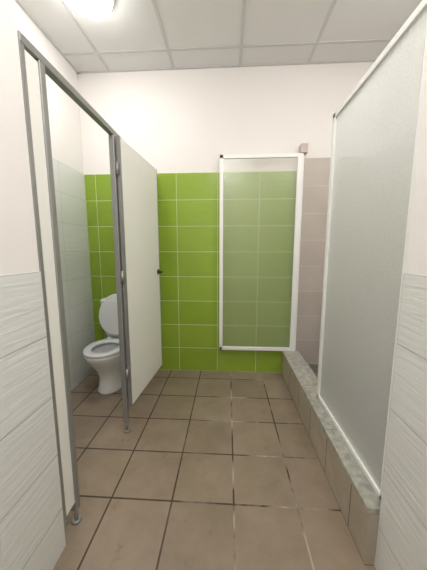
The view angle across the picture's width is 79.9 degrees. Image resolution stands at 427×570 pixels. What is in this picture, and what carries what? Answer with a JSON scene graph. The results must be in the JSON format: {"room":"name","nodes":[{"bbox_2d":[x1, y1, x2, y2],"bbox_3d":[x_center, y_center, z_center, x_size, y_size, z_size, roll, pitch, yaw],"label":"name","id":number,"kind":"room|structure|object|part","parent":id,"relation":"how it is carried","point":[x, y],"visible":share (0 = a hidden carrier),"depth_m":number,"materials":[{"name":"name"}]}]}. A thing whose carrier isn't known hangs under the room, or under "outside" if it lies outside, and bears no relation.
{"room":"public restroom","nodes":[
{"label":"public restroom","id":0,"kind":"room"},
{"bbox_2d":[14,0,83,173],"bbox_3d":[-1.514,-0.285,0.644,0.120,3.050,4.180,0,8,3],"label":"wall","id":1,"kind":"structure","parent":0,"point":[64,113],"depth_m":2.25,"materials":[{"name":"paint"}]},
{"bbox_2d":[52,158,94,390],"bbox_3d":[-1.382,0.020,1.914,0.006,2.100,1.724,0,8,3],"label":"tiles","id":2,"kind":"structure","parent":1,"relation":"attached to","point":[69,183],"depth_m":2.48,"materials":[{"name":"white tile"}]},
{"bbox_2d":[0,0,128,515],"bbox_3d":[-1.073,-0.287,0.659,0.759,3.050,4.060,0,8,3],"label":"wall","id":3,"kind":"structure","parent":0,"point":[18,241],"depth_m":0.92,"materials":[{"name":"paint"}]},
{"bbox_2d":[0,271,65,569],"bbox_3d":[-0.741,0.725,-0.086,0.006,1.248,2.350,0,8,3],"label":"tiles","id":4,"kind":"structure","parent":3,"relation":"attached to","point":[32,529],"depth_m":0.93,"materials":[{"name":"white tile"}]},
{"bbox_2d":[18,40,66,527],"bbox_3d":[-0.685,0.127,1.026,0.030,1.970,0.018,0,8,3],"label":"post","id":5,"kind":"structure","parent":3,"relation":"attached to","point":[21,45],"depth_m":0.98,"materials":[{"name":"metal"}]},
{"bbox_3d":[-0.682,0.106,1.069,0.018,1.920,0.072,0,8,3],"label":"narrow panel","id":6,"kind":"part","parent":3,"relation":"part of","materials":[{"name":"beige laminate"}]},
{"bbox_2d":[17,30,120,137],"bbox_3d":[-0.637,-0.980,1.734,0.034,0.032,1.724,0,8,3],"label":"header rail","id":7,"kind":"object","parent":3,"relation":"on","point":[51,71],"visible":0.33,"depth_m":1.14,"materials":[{"name":"metal"}]},
{"bbox_3d":[-0.615,-0.079,2.231,0.018,1.890,0.954,0,8,3],"label":"fixed panel","id":8,"kind":"part","parent":3,"relation":"part of","materials":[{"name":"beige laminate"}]},
{"bbox_2d":[53,369,375,569],"bbox_3d":[-0.009,1.280,0.823,3.090,0.100,4.280,0,8,3],"label":"floor","id":9,"kind":"structure","parent":0,"point":[213,470],"depth_m":1.45,"materials":[{"name":"brown tile"}]},
{"bbox_2d":[71,510,81,525],"bbox_3d":[-0.679,1.132,1.260,0.048,0.075,0.048,0,8,3],"label":"foot","id":10,"kind":"object","parent":9,"relation":"on","point":[73,522],"depth_m":1.25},
{"bbox_2d":[36,60,79,510],"bbox_3d":[-0.680,0.119,1.122,0.034,1.980,0.032,0,8,3],"label":"post","id":11,"kind":"object","parent":10,"relation":"on","point":[41,67],"visible":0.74,"depth_m":1.09,"materials":[{"name":"metal"}]},
{"bbox_3d":[-0.679,1.128,1.260,0.020,0.067,0.020,0,8,3],"label":"leg","id":12,"kind":"part","parent":10,"relation":"part of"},
{"bbox_2d":[83,294,121,394],"bbox_3d":[-1.001,0.553,2.494,0.380,0.886,0.678,0,8,3],"label":"toilet","id":13,"kind":"object","parent":9,"relation":"on","point":[103,355],"visible":0.61,"depth_m":2.42,"materials":[{"name":"white ceramic"}]},
{"bbox_3d":[-1.006,0.801,2.432,0.368,0.412,0.470,0,8,3],"label":"bowl","id":14,"kind":"part","parent":13,"relation":"part of","materials":[{"name":"white ceramic"}]},
{"bbox_3d":[-0.987,0.157,2.694,0.380,0.034,0.172,0,8,3],"label":"cistern lid","id":15,"kind":"part","parent":13,"relation":"part of","materials":[{"name":"white ceramic"}]},
{"bbox_3d":[-0.992,0.301,2.615,0.376,0.419,0.088,0,8,3],"label":"lid","id":16,"kind":"part","parent":13,"relation":"part of","materials":[{"name":"white plastic"}]},
{"bbox_2d":[281,349,380,565],"bbox_3d":[0.769,0.941,1.916,0.171,0.275,1.722,0,8,3],"label":"shower curb","id":17,"kind":"object","parent":9,"relation":"on","point":[357,500],"visible":0.66,"depth_m":1.38,"materials":[{"name":"tile"}]},
{"bbox_2d":[220,346,289,350],"bbox_3d":[0.458,0.675,2.710,0.796,0.036,0.028,0,8,3],"label":"frame","id":18,"kind":"object","parent":17,"relation":"on","point":[222,347],"visible":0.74,"depth_m":2.70,"materials":[{"name":"white metal"}]},
{"bbox_2d":[219,156,222,349],"bbox_3d":[0.078,-0.283,2.600,0.036,1.965,0.028,0,8,3],"label":"frame","id":19,"kind":"object","parent":18,"relation":"on","point":[221,158],"visible":0.87,"depth_m":2.59,"materials":[{"name":"white metal"}]},
{"bbox_2d":[289,153,304,350],"bbox_3d":[0.828,-0.277,2.558,0.054,1.965,0.032,0,8,3],"label":"frame","id":20,"kind":"object","parent":18,"relation":"on","point":[299,176],"visible":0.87,"depth_m":2.53,"materials":[{"name":"white metal"}]},
{"bbox_2d":[299,143,307,154],"bbox_3d":[0.859,-1.297,2.440,0.065,0.083,0.085,0,8,3],"label":"bracket","id":21,"kind":"object","parent":20,"relation":"attached to","point":[303,148],"visible":0.86,"depth_m":2.40,"materials":[{"name":"beige plastic"}]},
{"bbox_2d":[317,0,426,499],"bbox_3d":[0.744,-0.076,1.329,0.028,1.900,0.826,0,8,3],"label":"screen","id":22,"kind":"object","parent":17,"relation":"on","point":[356,243],"visible":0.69,"depth_m":1.19,"materials":[{"name":"white glass"}]},
{"bbox_3d":[0.767,-0.130,1.720,0.028,1.900,0.036,0,8,3],"label":"frame","id":23,"kind":"part","parent":22,"relation":"part of","materials":[{"name":"white metal"}]},
{"bbox_3d":[0.744,0.853,1.456,0.028,0.024,0.826,0,8,3],"label":"frame","id":24,"kind":"part","parent":22,"relation":"part of","materials":[{"name":"white metal"}]},
{"bbox_3d":[0.744,-1.002,1.202,0.028,0.030,0.826,0,8,3],"label":"frame","id":25,"kind":"part","parent":22,"relation":"part of","materials":[{"name":"white metal"}]},
{"bbox_3d":[0.722,-0.023,0.943,0.028,1.900,0.045,0,8,3],"label":"frame","id":26,"kind":"part","parent":22,"relation":"part of","materials":[{"name":"white metal"}]},
{"bbox_2d":[308,364,383,455],"bbox_3d":[1.169,1.024,1.904,0.647,0.114,1.722,0,8,3],"label":"shower tray","id":27,"kind":"object","parent":9,"relation":"on","point":[314,367],"visible":0.02,"depth_m":2.65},
{"bbox_2d":[18,0,421,71],"bbox_3d":[-0.009,-1.841,0.395,3.090,0.100,4.280,0,8,3],"label":"ceiling","id":28,"kind":"structure","parent":0,"point":[130,24],"depth_m":2.02,"materials":[{"name":"tile"}]},
{"bbox_2d":[64,0,112,17],"bbox_3d":[-0.851,-1.921,1.696,0.347,0.086,0.347,0,8,3],"label":"ceiling lamp","id":29,"kind":"object","parent":28,"relation":"attached to","point":[88,8],"visible":1,"depth_m":1.74,"materials":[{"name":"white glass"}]},
{"bbox_2d":[15,0,391,73],"bbox_3d":[-0.009,-1.788,0.403,2.890,0.006,4.080,0,8,3],"label":"grid","id":30,"kind":"object","parent":28,"relation":"attached to","point":[241,46],"depth_m":2.19,"materials":[{"name":"white metal"}]},
{"bbox_2d":[77,62,373,174],"bbox_3d":[0.110,-0.565,2.686,3.090,3.050,0.120,0,8,3],"label":"wall","id":31,"kind":"structure","parent":0,"point":[178,121],"depth_m":2.48,"materials":[{"name":"paint"}]},
{"bbox_2d":[84,171,296,372],"bbox_3d":[-0.248,-0.088,2.708,2.180,2.100,0.006,0,8,3],"label":"tiles","id":32,"kind":"structure","parent":31,"relation":"attached to","point":[259,207],"depth_m":2.68,"materials":[{"name":"green tile"}]},
{"bbox_2d":[296,158,370,363],"bbox_3d":[1.195,-0.135,2.618,0.710,2.217,0.008,0,8,3],"label":"tiles","id":33,"kind":"structure","parent":31,"relation":"attached to","point":[316,170],"depth_m":2.60,"materials":[{"name":"beige tile"}]},
{"bbox_2d":[220,153,297,158],"bbox_3d":[0.458,-1.236,2.448,0.796,0.036,0.028,0,8,3],"label":"frame","id":34,"kind":"structure","parent":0,"point":[283,155],"depth_m":2.44,"materials":[{"name":"white metal"}]},
{"bbox_2d":[363,144,408,387],"bbox_3d":[1.496,-0.015,1.743,0.008,2.217,1.722,0,8,3],"label":"tiles","id":35,"kind":"structure","parent":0,"point":[393,144],"depth_m":2.36,"materials":[{"name":"beige tile"}]},
{"bbox_2d":[406,68,426,275],"bbox_3d":[1.004,-0.155,-0.306,0.764,3.050,2.350,0,8,3],"label":"wall","id":36,"kind":"structure","parent":0,"point":[416,264],"depth_m":0.84,"materials":[{"name":"paint"}]},
{"bbox_2d":[374,273,426,569],"bbox_3d":[0.619,0.735,-0.162,0.006,1.248,2.350,0,8,3],"label":"tiles","id":37,"kind":"structure","parent":36,"relation":"attached to","point":[401,543],"depth_m":0.89,"materials":[{"name":"white tile"}]},
{"bbox_3d":[-0.643,1.077,1.893,0.048,0.012,0.048,0,8,3],"label":"foot","id":38,"kind":"object","parent":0,"visible":0},
{"bbox_3d":[-0.643,1.042,1.888,0.020,0.067,0.020,0,8,3],"label":"leg","id":39,"kind":"object","parent":38,"relation":"on","visible":0},
{"bbox_2d":[108,134,128,422],"bbox_3d":[-0.634,0.033,1.747,0.055,1.980,0.037,0,8,3],"label":"post","id":40,"kind":"object","parent":39,"relation":"on","point":[112,141],"depth_m":1.72,"materials":[{"name":"metal"}]},
{"bbox_3d":[-0.616,-0.748,1.629,0.018,0.080,0.018,0,8,3],"label":"hinge","id":41,"kind":"part","parent":40,"relation":"part of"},
{"bbox_3d":[-0.616,-0.054,1.724,0.018,0.080,0.018,0,8,3],"label":"hinge","id":42,"kind":"part","parent":40,"relation":"part of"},
{"bbox_2d":[115,135,161,406],"bbox_3d":[-0.546,-0.073,2.080,0.061,1.860,0.697,1,8,7],"label":"door","id":43,"kind":"structure","parent":40,"relation":"attached to","point":[118,145],"depth_m":1.74,"materials":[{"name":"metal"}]},
{"bbox_2d":[120,138,161,402],"bbox_3d":[-0.565,-0.076,2.083,0.020,1.845,0.675,1,8,7],"label":"leaf","id":44,"kind":"object","parent":43,"relation":"attached to","point":[139,177],"visible":0.93,"depth_m":2.00,"materials":[{"name":"beige laminate"}]}
]}

